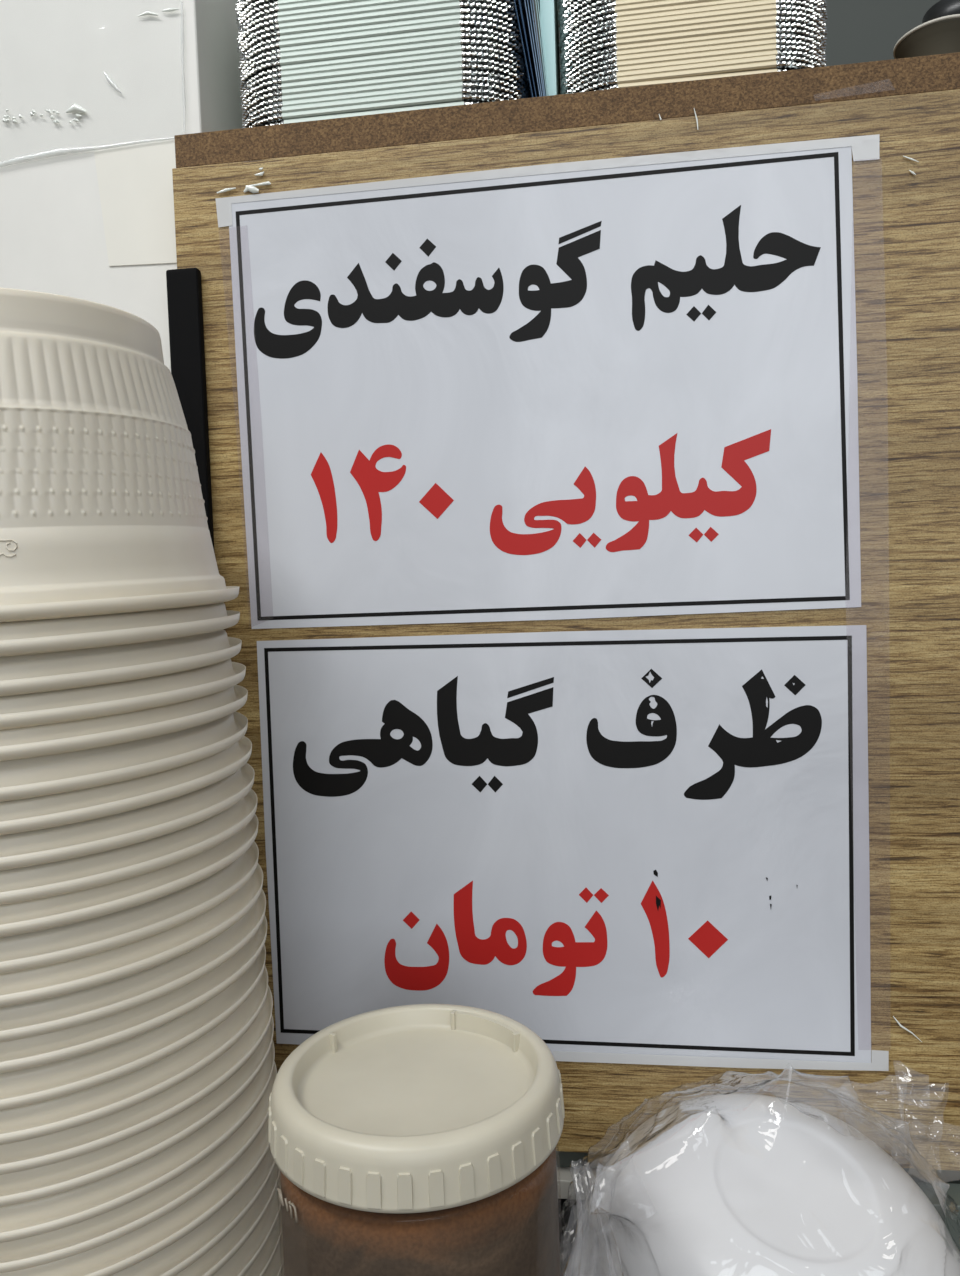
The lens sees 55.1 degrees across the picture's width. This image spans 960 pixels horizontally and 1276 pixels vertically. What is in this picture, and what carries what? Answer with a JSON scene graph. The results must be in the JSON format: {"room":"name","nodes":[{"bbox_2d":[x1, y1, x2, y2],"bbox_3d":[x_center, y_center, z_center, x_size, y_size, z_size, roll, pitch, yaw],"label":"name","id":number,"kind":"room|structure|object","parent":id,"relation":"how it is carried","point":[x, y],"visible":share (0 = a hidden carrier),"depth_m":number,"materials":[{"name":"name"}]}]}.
{"room":"shop","nodes":[
{"label":"shop","id":0,"kind":"room"},
{"bbox_2d":[0,0,242,371],"bbox_3d":[-0.633,-0.257,0.705,1.030,1.700,0.320,-2,3,8],"label":"wall","id":1,"kind":"structure","parent":0,"point":[55,55],"depth_m":0.49,"materials":[{"name":"white paint"}]},
{"bbox_2d":[2,8,182,161],"bbox_3d":[-0.229,-0.312,0.484,0.155,0.124,0.002,-2,3,8],"label":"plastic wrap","id":2,"kind":"object","parent":1,"relation":"attached to","point":[74,108],"visible":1,"depth_m":0.48,"materials":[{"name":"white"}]},
{"bbox_2d":[94,140,176,265],"bbox_3d":[-0.176,-0.227,0.483,0.053,0.063,0.001,-2,3,8],"label":"sheet","id":3,"kind":"object","parent":1,"relation":"attached to","point":[135,183],"visible":0.86,"depth_m":0.48,"materials":[{"name":"white paper"}]},
{"bbox_3d":[0.046,0.485,0.104,1.900,0.260,0.768,-2,3,8],"label":"countertop","id":4,"kind":"structure","parent":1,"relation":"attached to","visible":0},
{"bbox_2d":[268,1004,564,1275],"bbox_3d":[-0.019,0.246,0.327,0.102,0.197,0.102,-2,3,8],"label":"spice jar","id":5,"kind":"object","parent":4,"relation":"on","point":[415,1139],"visible":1,"depth_m":0.29,"materials":[{"name":"beige plastic"}]},
{"bbox_2d":[556,1063,959,1275],"bbox_3d":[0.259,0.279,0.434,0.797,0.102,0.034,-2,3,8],"label":"plastic bag","id":6,"kind":"object","parent":4,"relation":"on","point":[563,1159],"visible":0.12,"depth_m":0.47,"materials":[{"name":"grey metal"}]},
{"bbox_2d":[166,89,959,1170],"bbox_3d":[0.248,0.003,0.424,0.801,0.498,0.022,-2,3,8],"label":"wood panel","id":7,"kind":"object","parent":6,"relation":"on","point":[906,225],"depth_m":0.43,"materials":[{"name":"brown wood"}]},
{"bbox_2d":[217,168,270,193],"bbox_3d":[-0.117,-0.225,0.454,0.028,0.012,0.001,-2,3,8],"label":"tape wrinkle","id":8,"kind":"object","parent":7,"relation":"attached to","point":[251,188],"visible":1,"depth_m":0.45,"materials":[{"name":"white plastic"}]},
{"bbox_2d":[229,146,860,628],"bbox_3d":[0.026,-0.115,0.442,0.298,0.213,0.001,-2,3,8],"label":"price sign","id":9,"kind":"object","parent":7,"relation":"attached to","point":[629,391],"visible":1,"depth_m":0.44,"materials":[{"name":"white paper"}]},
{"bbox_2d":[215,134,878,226],"bbox_3d":[0.024,-0.216,0.436,0.314,0.015,0.001,-2,3,8],"label":"tape","id":10,"kind":"object","parent":7,"relation":"attached to","point":[866,147],"visible":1,"depth_m":0.43,"materials":[{"name":"plastic"}]},
{"bbox_2d":[257,625,870,1062],"bbox_3d":[0.036,0.103,0.453,0.296,0.212,0.001,-2,3,8],"label":"price sign","id":11,"kind":"object","parent":7,"relation":"attached to","point":[650,842],"visible":1,"depth_m":0.45,"materials":[{"name":"white paper"}]},
{"bbox_2d":[174,52,959,167],"bbox_3d":[0.262,-0.262,0.554,0.796,0.016,0.299,-2,3,8],"label":"shelf board","id":12,"kind":"object","parent":7,"relation":"on","point":[940,72],"visible":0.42,"depth_m":0.43,"materials":[{"name":"brown wood"}]},
{"bbox_2d":[262,99,492,125],"bbox_3d":[-0.045,-0.273,0.508,0.151,0.031,0.121,-2,3,8],"label":"container","id":13,"kind":"object","parent":12,"relation":"on","point":[470,101],"visible":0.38,"depth_m":0.45,"materials":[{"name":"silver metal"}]},
{"bbox_2d":[248,93,508,127],"bbox_3d":[-0.046,-0.276,0.507,0.151,0.031,0.121,-2,3,8],"label":"container","id":14,"kind":"object","parent":13,"relation":"on","point":[455,97],"visible":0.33,"depth_m":0.45,"materials":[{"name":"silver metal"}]},
{"bbox_2d":[243,88,515,127],"bbox_3d":[-0.046,-0.279,0.507,0.151,0.031,0.121,-2,3,8],"label":"container","id":15,"kind":"object","parent":14,"relation":"on","point":[472,91],"visible":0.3,"depth_m":0.45,"materials":[{"name":"silver metal"}]},
{"bbox_2d":[242,81,523,126],"bbox_3d":[-0.045,-0.282,0.507,0.151,0.031,0.121,-2,3,8],"label":"container","id":16,"kind":"object","parent":15,"relation":"on","point":[470,84],"visible":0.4,"depth_m":0.45,"materials":[{"name":"silver metal"}]},
{"bbox_2d":[242,75,527,127],"bbox_3d":[-0.046,-0.285,0.507,0.151,0.031,0.121,-2,3,8],"label":"container","id":17,"kind":"object","parent":16,"relation":"on","point":[454,79],"visible":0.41,"depth_m":0.45,"materials":[{"name":"silver metal"}]},
{"bbox_2d":[242,69,529,123],"bbox_3d":[-0.046,-0.288,0.507,0.151,0.031,0.121,-2,3,8],"label":"container","id":18,"kind":"object","parent":17,"relation":"on","point":[469,72],"visible":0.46,"depth_m":0.45,"materials":[{"name":"silver metal"}]},
{"bbox_2d":[242,63,529,112],"bbox_3d":[-0.046,-0.291,0.506,0.151,0.031,0.121,-2,3,8],"label":"container","id":19,"kind":"object","parent":18,"relation":"on","point":[460,66],"visible":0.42,"depth_m":0.45,"materials":[{"name":"silver metal"}]},
{"bbox_2d":[241,57,530,108],"bbox_3d":[-0.046,-0.293,0.506,0.151,0.031,0.121,-2,3,8],"label":"container","id":20,"kind":"object","parent":19,"relation":"on","point":[289,79],"visible":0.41,"depth_m":0.45,"materials":[{"name":"silver metal"}]},
{"bbox_2d":[241,51,527,108],"bbox_3d":[-0.046,-0.296,0.506,0.151,0.031,0.121,-2,3,8],"label":"container","id":21,"kind":"object","parent":20,"relation":"on","point":[456,54],"visible":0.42,"depth_m":0.45,"materials":[{"name":"silver metal"}]},
{"bbox_2d":[241,45,528,98],"bbox_3d":[-0.046,-0.299,0.506,0.151,0.031,0.121,-2,3,8],"label":"container","id":22,"kind":"object","parent":21,"relation":"on","point":[269,71],"visible":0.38,"depth_m":0.45,"materials":[{"name":"silver metal"}]},
{"bbox_2d":[254,45,509,86],"bbox_3d":[-0.046,-0.300,0.506,0.145,0.030,0.115,-2,3,8],"label":"foil tray","id":23,"kind":"object","parent":22,"relation":"on","point":[269,71],"depth_m":0.45,"materials":[{"name":"silver metal"}]},
{"bbox_2d":[240,38,527,94],"bbox_3d":[-0.047,-0.302,0.505,0.151,0.031,0.121,-2,3,8],"label":"container","id":24,"kind":"object","parent":22,"relation":"on","point":[367,52],"visible":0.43,"depth_m":0.45,"materials":[{"name":"silver metal"}]},
{"bbox_2d":[240,32,528,82],"bbox_3d":[-0.046,-0.305,0.505,0.151,0.031,0.121,-2,3,8],"label":"container","id":25,"kind":"object","parent":24,"relation":"on","point":[461,35],"visible":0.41,"depth_m":0.45,"materials":[{"name":"silver metal"}]},
{"bbox_2d":[240,26,526,80],"bbox_3d":[-0.046,-0.308,0.505,0.151,0.031,0.121,-2,3,8],"label":"container","id":26,"kind":"object","parent":25,"relation":"on","point":[473,29],"visible":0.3,"depth_m":0.45,"materials":[{"name":"silver metal"}]},
{"bbox_2d":[238,15,524,79],"bbox_3d":[-0.047,-0.311,0.505,0.151,0.031,0.121,-2,3,8],"label":"container","id":27,"kind":"object","parent":26,"relation":"on","point":[456,23],"visible":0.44,"depth_m":0.45,"materials":[{"name":"silver metal"}]},
{"bbox_2d":[240,14,529,63],"bbox_3d":[-0.046,-0.314,0.505,0.150,0.031,0.121,-2,3,8],"label":"container","id":28,"kind":"object","parent":27,"relation":"on","point":[480,17],"visible":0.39,"depth_m":0.45,"materials":[{"name":"silver metal"}]},
{"bbox_2d":[240,7,532,72],"bbox_3d":[-0.046,-0.316,0.505,0.151,0.031,0.121,-2,3,8],"label":"container","id":29,"kind":"object","parent":28,"relation":"on","point":[465,11],"visible":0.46,"depth_m":0.45,"materials":[{"name":"silver metal"}]},
{"bbox_2d":[256,7,515,44],"bbox_3d":[-0.046,-0.317,0.505,0.145,0.030,0.115,-2,3,8],"label":"foil tray","id":30,"kind":"object","parent":29,"relation":"on","point":[465,11],"depth_m":0.45,"materials":[{"name":"silver metal"}]},
{"bbox_2d":[239,1,535,90],"bbox_3d":[-0.047,-0.319,0.505,0.151,0.031,0.121,-2,3,8],"label":"container","id":31,"kind":"object","parent":29,"relation":"on","point":[453,5],"visible":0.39,"depth_m":0.45,"materials":[{"name":"silver metal"}]},
{"bbox_2d":[237,0,526,55],"bbox_3d":[-0.047,-0.322,0.504,0.151,0.031,0.121,-2,3,8],"label":"container","id":32,"kind":"object","parent":31,"relation":"on","point":[418,3],"visible":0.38,"depth_m":0.45,"materials":[{"name":"silver metal"}]},
{"bbox_2d":[237,0,526,43],"bbox_3d":[-0.047,-0.325,0.504,0.151,0.031,0.121,-2,3,8],"label":"container","id":33,"kind":"object","parent":32,"relation":"on","point":[263,19],"visible":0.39,"depth_m":0.45,"materials":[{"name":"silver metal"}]},
{"bbox_2d":[238,0,526,36],"bbox_3d":[-0.047,-0.328,0.504,0.150,0.031,0.121,-2,3,8],"label":"container","id":34,"kind":"object","parent":33,"relation":"on","point":[320,3],"visible":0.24,"depth_m":0.45,"materials":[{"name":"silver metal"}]},
{"bbox_2d":[238,0,526,35],"bbox_3d":[-0.047,-0.331,0.504,0.151,0.031,0.121,-2,3,8],"label":"container","id":35,"kind":"object","parent":34,"relation":"on","point":[269,5],"visible":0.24,"depth_m":0.45,"materials":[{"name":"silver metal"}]},
{"bbox_2d":[238,0,529,37],"bbox_3d":[-0.047,-0.333,0.504,0.151,0.031,0.121,-2,3,8],"label":"container","id":36,"kind":"object","parent":35,"relation":"on","point":[258,3],"visible":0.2,"depth_m":0.46,"materials":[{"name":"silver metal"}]},
{"bbox_2d":[236,0,257,29],"bbox_3d":[-0.048,-0.336,0.504,0.151,0.031,0.121,-2,3,8],"label":"container","id":37,"kind":"object","parent":36,"relation":"on","point":[246,3],"visible":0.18,"depth_m":0.46,"materials":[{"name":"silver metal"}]},
{"bbox_2d":[256,32,515,66],"bbox_3d":[-0.046,-0.306,0.505,0.145,0.030,0.115,-2,3,8],"label":"foil tray","id":38,"kind":"object","parent":25,"relation":"on","point":[461,35],"depth_m":0.45,"materials":[{"name":"silver metal"}]},
{"bbox_2d":[258,63,513,97],"bbox_3d":[-0.046,-0.291,0.506,0.145,0.030,0.115,-2,3,8],"label":"foil tray","id":39,"kind":"object","parent":19,"relation":"on","point":[460,66],"depth_m":0.45,"materials":[{"name":"silver metal"}]},
{"bbox_2d":[514,0,560,97],"bbox_3d":[0.019,-0.367,0.472,0.036,0.220,0.074,-2,3,8],"label":"plastic sleeves","id":40,"kind":"object","parent":12,"relation":"on","point":[549,84],"visible":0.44,"depth_m":0.45,"materials":[{"name":"teal"}]},
{"bbox_2d":[594,67,798,90],"bbox_3d":[0.108,-0.277,0.487,0.127,0.031,0.121,-1,3,8],"label":"container","id":41,"kind":"object","parent":12,"relation":"on","point":[662,81],"visible":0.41,"depth_m":0.43,"materials":[{"name":"silver metal"}]},
{"bbox_2d":[576,61,814,92],"bbox_3d":[0.108,-0.280,0.486,0.127,0.031,0.121,-2,3,8],"label":"container","id":42,"kind":"object","parent":41,"relation":"on","point":[771,64],"visible":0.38,"depth_m":0.43,"materials":[{"name":"silver metal"}]},
{"bbox_2d":[569,50,820,93],"bbox_3d":[0.108,-0.283,0.486,0.127,0.031,0.121,-2,3,8],"label":"container","id":43,"kind":"object","parent":42,"relation":"on","point":[794,58],"visible":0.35,"depth_m":0.43,"materials":[{"name":"silver metal"}]},
{"bbox_2d":[565,50,826,93],"bbox_3d":[0.108,-0.285,0.486,0.127,0.031,0.121,-2,3,8],"label":"container","id":44,"kind":"object","parent":43,"relation":"on","point":[774,52],"visible":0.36,"depth_m":0.43,"materials":[{"name":"silver metal"}]},
{"bbox_2d":[562,44,824,93],"bbox_3d":[0.107,-0.288,0.486,0.127,0.031,0.121,-2,3,8],"label":"container","id":45,"kind":"object","parent":44,"relation":"on","point":[808,50],"visible":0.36,"depth_m":0.43,"materials":[{"name":"silver metal"}]},
{"bbox_2d":[561,39,826,93],"bbox_3d":[0.107,-0.290,0.486,0.127,0.031,0.121,-2,3,8],"label":"container","id":46,"kind":"object","parent":45,"relation":"on","point":[772,41],"visible":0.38,"depth_m":0.43,"materials":[{"name":"silver metal"}]},
{"bbox_2d":[561,33,825,89],"bbox_3d":[0.107,-0.293,0.486,0.127,0.031,0.121,-2,3,8],"label":"container","id":47,"kind":"object","parent":46,"relation":"on","point":[608,55],"visible":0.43,"depth_m":0.43,"materials":[{"name":"silver metal"}]},
{"bbox_2d":[561,28,825,81],"bbox_3d":[0.107,-0.295,0.486,0.127,0.031,0.121,-2,3,8],"label":"container","id":48,"kind":"object","parent":47,"relation":"on","point":[795,31],"visible":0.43,"depth_m":0.43,"materials":[{"name":"silver metal"}]},
{"bbox_2d":[561,22,826,78],"bbox_3d":[0.107,-0.298,0.485,0.127,0.031,0.121,-2,3,8],"label":"container","id":49,"kind":"object","parent":48,"relation":"on","point":[768,25],"visible":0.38,"depth_m":0.43,"materials":[{"name":"silver metal"}]},
{"bbox_2d":[560,16,826,71],"bbox_3d":[0.107,-0.300,0.485,0.127,0.031,0.121,-2,3,8],"label":"container","id":50,"kind":"object","parent":49,"relation":"on","point":[807,22],"visible":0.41,"depth_m":0.43,"materials":[{"name":"silver metal"}]},
{"bbox_2d":[561,10,827,66],"bbox_3d":[0.107,-0.303,0.485,0.127,0.031,0.121,-2,3,8],"label":"container","id":51,"kind":"object","parent":50,"relation":"on","point":[785,13],"visible":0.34,"depth_m":0.43,"materials":[{"name":"silver metal"}]},
{"bbox_2d":[560,4,826,64],"bbox_3d":[0.107,-0.305,0.484,0.127,0.031,0.121,-2,3,8],"label":"container","id":52,"kind":"object","parent":51,"relation":"on","point":[773,6],"visible":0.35,"depth_m":0.43,"materials":[{"name":"silver metal"}]},
{"bbox_2d":[560,0,825,55],"bbox_3d":[0.107,-0.308,0.485,0.127,0.031,0.121,-2,3,8],"label":"container","id":53,"kind":"object","parent":52,"relation":"on","point":[761,2],"visible":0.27,"depth_m":0.43,"materials":[{"name":"silver metal"}]},
{"bbox_2d":[562,0,827,46],"bbox_3d":[0.107,-0.310,0.485,0.127,0.031,0.121,-2,3,8],"label":"container","id":54,"kind":"object","parent":53,"relation":"on","point":[719,2],"visible":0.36,"depth_m":0.43,"materials":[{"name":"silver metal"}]},
{"bbox_2d":[559,0,823,58],"bbox_3d":[0.107,-0.313,0.484,0.127,0.031,0.121,-2,3,8],"label":"container","id":55,"kind":"object","parent":54,"relation":"on","point":[612,10],"visible":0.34,"depth_m":0.43,"materials":[{"name":"silver metal"}]},
{"bbox_2d":[560,0,826,40],"bbox_3d":[0.107,-0.315,0.484,0.127,0.031,0.121,-2,3,8],"label":"container","id":56,"kind":"object","parent":55,"relation":"on","point":[619,2],"visible":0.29,"depth_m":0.43,"materials":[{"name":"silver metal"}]},
{"bbox_2d":[560,0,825,37],"bbox_3d":[0.107,-0.318,0.484,0.127,0.031,0.121,-2,3,8],"label":"container","id":57,"kind":"object","parent":56,"relation":"on","point":[598,3],"visible":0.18,"depth_m":0.44,"materials":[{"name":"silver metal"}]},
{"bbox_2d":[559,0,599,30],"bbox_3d":[0.106,-0.320,0.484,0.127,0.031,0.121,-2,3,8],"label":"container","id":58,"kind":"object","parent":57,"relation":"on","point":[580,6],"visible":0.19,"depth_m":0.44,"materials":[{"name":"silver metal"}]},
{"bbox_2d":[560,0,585,24],"bbox_3d":[0.107,-0.323,0.484,0.127,0.031,0.121,-2,3,8],"label":"container","id":59,"kind":"object","parent":58,"relation":"on","point":[572,6],"visible":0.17,"depth_m":0.44,"materials":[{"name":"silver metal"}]},
{"bbox_2d":[558,0,577,26],"bbox_3d":[0.106,-0.325,0.484,0.127,0.031,0.121,-2,3,8],"label":"container","id":60,"kind":"object","parent":59,"relation":"on","point":[565,7],"visible":0.11,"depth_m":0.45,"materials":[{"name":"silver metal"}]},
{"bbox_2d":[893,14,959,58],"bbox_3d":[0.216,-0.271,0.432,0.040,0.018,0.040,-2,3,8],"label":"lid","id":61,"kind":"object","parent":12,"relation":"on","point":[941,35],"visible":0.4,"depth_m":0.42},
{"bbox_3d":[0.217,-0.272,0.434,0.036,0.016,0.036,-2,3,8],"label":"paper plate","id":62,"kind":"object","parent":61,"relation":"on","visible":0},
{"bbox_3d":[0.219,-0.273,0.435,0.033,0.014,0.033,-2,3,8],"label":"paper plate","id":63,"kind":"object","parent":62,"relation":"on","visible":0},
{"bbox_2d":[922,0,959,23],"bbox_3d":[0.228,-0.288,0.433,0.035,0.014,0.035,-2,3,8],"label":"lid","id":64,"kind":"object","parent":63,"relation":"on","point":[942,8],"visible":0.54,"depth_m":0.42,"materials":[{"name":"black plastic"}]},
{"bbox_2d":[553,1050,888,1070],"bbox_3d":[0.115,0.203,0.448,0.159,0.011,0.001,-2,3,8],"label":"tape","id":65,"kind":"object","parent":7,"relation":"attached to","point":[880,1059],"visible":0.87,"depth_m":0.45,"materials":[{"name":"plastic"}]},
{"bbox_3d":[0.131,0.273,0.405,0.174,0.058,0.174,6,21,6],"label":"bowl","id":66,"kind":"object","parent":4,"relation":"on","visible":0},
{"bbox_2d":[575,1248,577,1275],"bbox_3d":[0.129,0.273,0.411,0.174,0.093,0.165,-3,3,-16],"label":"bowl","id":67,"kind":"object","parent":66,"relation":"on","point":[576,1248],"visible":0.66,"depth_m":0.42,"materials":[{"name":"white plastic"}]},
{"bbox_2d":[576,1093,959,1275],"bbox_3d":[0.129,0.266,0.408,0.174,0.093,0.165,-3,3,-16],"label":"bowl","id":68,"kind":"object","parent":67,"relation":"in","point":[773,1189],"visible":0.94,"depth_m":0.39,"materials":[{"name":"white plastic"}]},
{"label":"bowl","id":69,"kind":"object","parent":4,"relation":"on","visible":0},
{"bbox_3d":[-0.165,0.258,0.384,0.167,0.108,0.167,-3,5,1],"label":"bowl","id":70,"kind":"object","parent":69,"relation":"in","visible":0},
{"bbox_3d":[-0.166,0.248,0.383,0.167,0.108,0.167,-2,5,10],"label":"bowl","id":71,"kind":"object","parent":70,"relation":"on","visible":0},
{"bbox_3d":[-0.166,0.236,0.382,0.167,0.108,0.167,1,6,38],"label":"bowl","id":72,"kind":"object","parent":71,"relation":"on","visible":0},
{"bbox_3d":[-0.166,0.226,0.381,0.167,0.108,0.167,-8,7,-42],"label":"bowl","id":73,"kind":"object","parent":72,"relation":"on","visible":0},
{"bbox_2d":[264,1236,283,1275],"bbox_3d":[-0.166,0.215,0.382,0.167,0.114,0.167,0,3,31],"label":"bowl","id":74,"kind":"object","parent":73,"relation":"on","point":[275,1267],"visible":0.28,"depth_m":0.38,"materials":[{"name":"plastic"}]},
{"bbox_2d":[244,1208,281,1275],"bbox_3d":[-0.167,0.203,0.381,0.167,0.114,0.167,1,4,42],"label":"bowl","id":75,"kind":"object","parent":74,"relation":"on","point":[260,1266],"visible":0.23,"depth_m":0.37,"materials":[{"name":"plastic"}]},
{"bbox_2d":[213,1176,280,1275],"bbox_3d":[-0.168,0.193,0.380,0.167,0.113,0.167,0,3,31],"label":"bowl","id":76,"kind":"object","parent":75,"relation":"on","point":[245,1257],"visible":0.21,"depth_m":0.36,"materials":[{"name":"plastic"}]},
{"bbox_2d":[176,1164,279,1275],"bbox_3d":[-0.169,0.181,0.379,0.167,0.115,0.167,0,4,36],"label":"bowl","id":77,"kind":"object","parent":76,"relation":"on","point":[210,1263],"visible":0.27,"depth_m":0.35,"materials":[{"name":"plastic"}]},
{"bbox_2d":[111,1148,275,1275],"bbox_3d":[-0.169,0.170,0.378,0.167,0.114,0.167,0,3,28],"label":"bowl","id":78,"kind":"object","parent":77,"relation":"on","point":[172,1260],"visible":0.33,"depth_m":0.34,"materials":[{"name":"plastic"}]},
{"bbox_2d":[0,1119,269,1275],"bbox_3d":[-0.169,0.158,0.376,0.167,0.113,0.167,0,3,30],"label":"bowl","id":79,"kind":"object","parent":78,"relation":"on","point":[113,1257],"visible":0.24,"depth_m":0.32,"materials":[{"name":"plastic"}]},
{"bbox_2d":[0,1061,276,1272],"bbox_3d":[-0.170,0.147,0.376,0.167,0.114,0.167,0,4,33],"label":"bowl","id":80,"kind":"object","parent":79,"relation":"on","point":[78,1238],"visible":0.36,"depth_m":0.32,"materials":[{"name":"plastic"}]},
{"bbox_2d":[0,1040,274,1242],"bbox_3d":[-0.171,0.137,0.375,0.167,0.115,0.167,1,4,39],"label":"bowl","id":81,"kind":"object","parent":80,"relation":"on","point":[71,1207],"visible":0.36,"depth_m":0.32,"materials":[{"name":"plastic"}]},
{"bbox_2d":[0,1016,273,1206],"bbox_3d":[-0.171,0.125,0.375,0.167,0.114,0.167,1,4,42],"label":"bowl","id":82,"kind":"object","parent":81,"relation":"on","point":[60,1177],"visible":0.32,"depth_m":0.32,"materials":[{"name":"plastic"}]},
{"bbox_2d":[0,985,272,1174],"bbox_3d":[-0.172,0.114,0.374,0.167,0.114,0.167,-1,3,21],"label":"bowl","id":83,"kind":"object","parent":82,"relation":"on","point":[93,1136],"visible":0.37,"depth_m":0.32,"materials":[{"name":"plastic"}]},
{"bbox_2d":[0,966,267,1144],"bbox_3d":[-0.173,0.103,0.372,0.167,0.114,0.167,0,3,29],"label":"bowl","id":84,"kind":"object","parent":83,"relation":"on","point":[83,1107],"visible":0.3,"depth_m":0.31,"materials":[{"name":"plastic"}]},
{"bbox_2d":[0,944,265,1110],"bbox_3d":[-0.174,0.093,0.371,0.167,0.115,0.167,0,4,32],"label":"bowl","id":85,"kind":"object","parent":84,"relation":"on","point":[25,1087],"visible":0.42,"depth_m":0.31,"materials":[{"name":"plastic"}]},
{"bbox_2d":[0,916,266,1073],"bbox_3d":[-0.173,0.081,0.371,0.167,0.114,0.167,0,3,30],"label":"bowl","id":86,"kind":"object","parent":85,"relation":"on","point":[15,1055],"visible":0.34,"depth_m":0.31,"materials":[{"name":"plastic"}]},
{"bbox_2d":[0,889,265,1042],"bbox_3d":[-0.173,0.070,0.370,0.167,0.114,0.167,0,4,32],"label":"bowl","id":87,"kind":"object","parent":86,"relation":"on","point":[36,1018],"visible":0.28,"depth_m":0.31,"materials":[{"name":"plastic"}]},
{"bbox_2d":[0,864,262,1007],"bbox_3d":[-0.174,0.059,0.368,0.167,0.114,0.167,0,4,32],"label":"bowl","id":88,"kind":"object","parent":87,"relation":"on","point":[59,979],"visible":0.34,"depth_m":0.31,"materials":[{"name":"plastic"}]},
{"bbox_2d":[0,841,258,973],"bbox_3d":[-0.176,0.048,0.368,0.167,0.113,0.167,-1,3,20],"label":"bowl","id":89,"kind":"object","parent":88,"relation":"on","point":[20,952],"visible":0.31,"depth_m":0.31,"materials":[{"name":"plastic"}]},
{"bbox_2d":[0,814,257,936],"bbox_3d":[-0.176,0.036,0.366,0.167,0.114,0.167,1,4,41],"label":"bowl","id":90,"kind":"object","parent":89,"relation":"on","point":[74,907],"visible":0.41,"depth_m":0.31,"materials":[{"name":"plastic"}]},
{"bbox_2d":[0,789,257,904],"bbox_3d":[-0.176,0.026,0.366,0.167,0.114,0.167,0,3,26],"label":"bowl","id":91,"kind":"object","parent":90,"relation":"on","point":[29,883],"visible":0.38,"depth_m":0.31,"materials":[{"name":"plastic"}]},
{"bbox_2d":[0,763,254,870],"bbox_3d":[-0.177,0.015,0.364,0.167,0.114,0.167,-1,3,24],"label":"bowl","id":92,"kind":"object","parent":91,"relation":"on","point":[84,838],"visible":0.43,"depth_m":0.31,"materials":[{"name":"plastic"}]},
{"bbox_2d":[0,736,251,834],"bbox_3d":[-0.178,0.004,0.363,0.167,0.115,0.167,0,4,37],"label":"bowl","id":93,"kind":"object","parent":92,"relation":"on","point":[48,811],"visible":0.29,"depth_m":0.31,"materials":[{"name":"plastic"}]},
{"bbox_2d":[0,712,247,801],"bbox_3d":[-0.179,-0.007,0.362,0.167,0.114,0.167,-1,3,26],"label":"bowl","id":94,"kind":"object","parent":93,"relation":"on","point":[31,777],"visible":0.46,"depth_m":0.31,"materials":[{"name":"plastic"}]},
{"bbox_2d":[0,685,247,760],"bbox_3d":[-0.179,-0.019,0.361,0.167,0.114,0.167,0,4,39],"label":"bowl","id":95,"kind":"object","parent":94,"relation":"on","point":[64,737],"visible":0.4,"depth_m":0.31,"materials":[{"name":"plastic"}]},
{"bbox_2d":[0,659,245,729],"bbox_3d":[-0.180,-0.029,0.361,0.167,0.114,0.167,0,4,35],"label":"bowl","id":96,"kind":"object","parent":95,"relation":"on","point":[66,705],"visible":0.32,"depth_m":0.31,"materials":[{"name":"plastic"}]},
{"bbox_2d":[0,630,241,695],"bbox_3d":[-0.181,-0.040,0.360,0.167,0.114,0.167,0,3,29],"label":"bowl","id":97,"kind":"object","parent":96,"relation":"on","point":[61,670],"visible":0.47,"depth_m":0.31,"materials":[{"name":"plastic"}]},
{"bbox_2d":[0,602,239,656],"bbox_3d":[-0.181,-0.052,0.358,0.167,0.114,0.167,1,4,41],"label":"bowl","id":98,"kind":"object","parent":97,"relation":"on","point":[94,631],"visible":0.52,"depth_m":0.30,"materials":[{"name":"plastic"}]},
{"bbox_2d":[0,287,238,621],"bbox_3d":[-0.182,-0.063,0.358,0.167,0.114,0.167,-1,3,16],"label":"bowl","id":99,"kind":"object","parent":98,"relation":"on","point":[102,508],"visible":1,"depth_m":0.31,"materials":[{"name":"plastic"}]},
{"bbox_2d":[533,0,939,86],"bbox_3d":[0.261,-0.440,0.751,2.200,2.000,0.030,-2,3,8],"label":"wall","id":100,"kind":"structure","parent":0,"point":[859,31],"depth_m":0.73,"materials":[{"name":"grey"}]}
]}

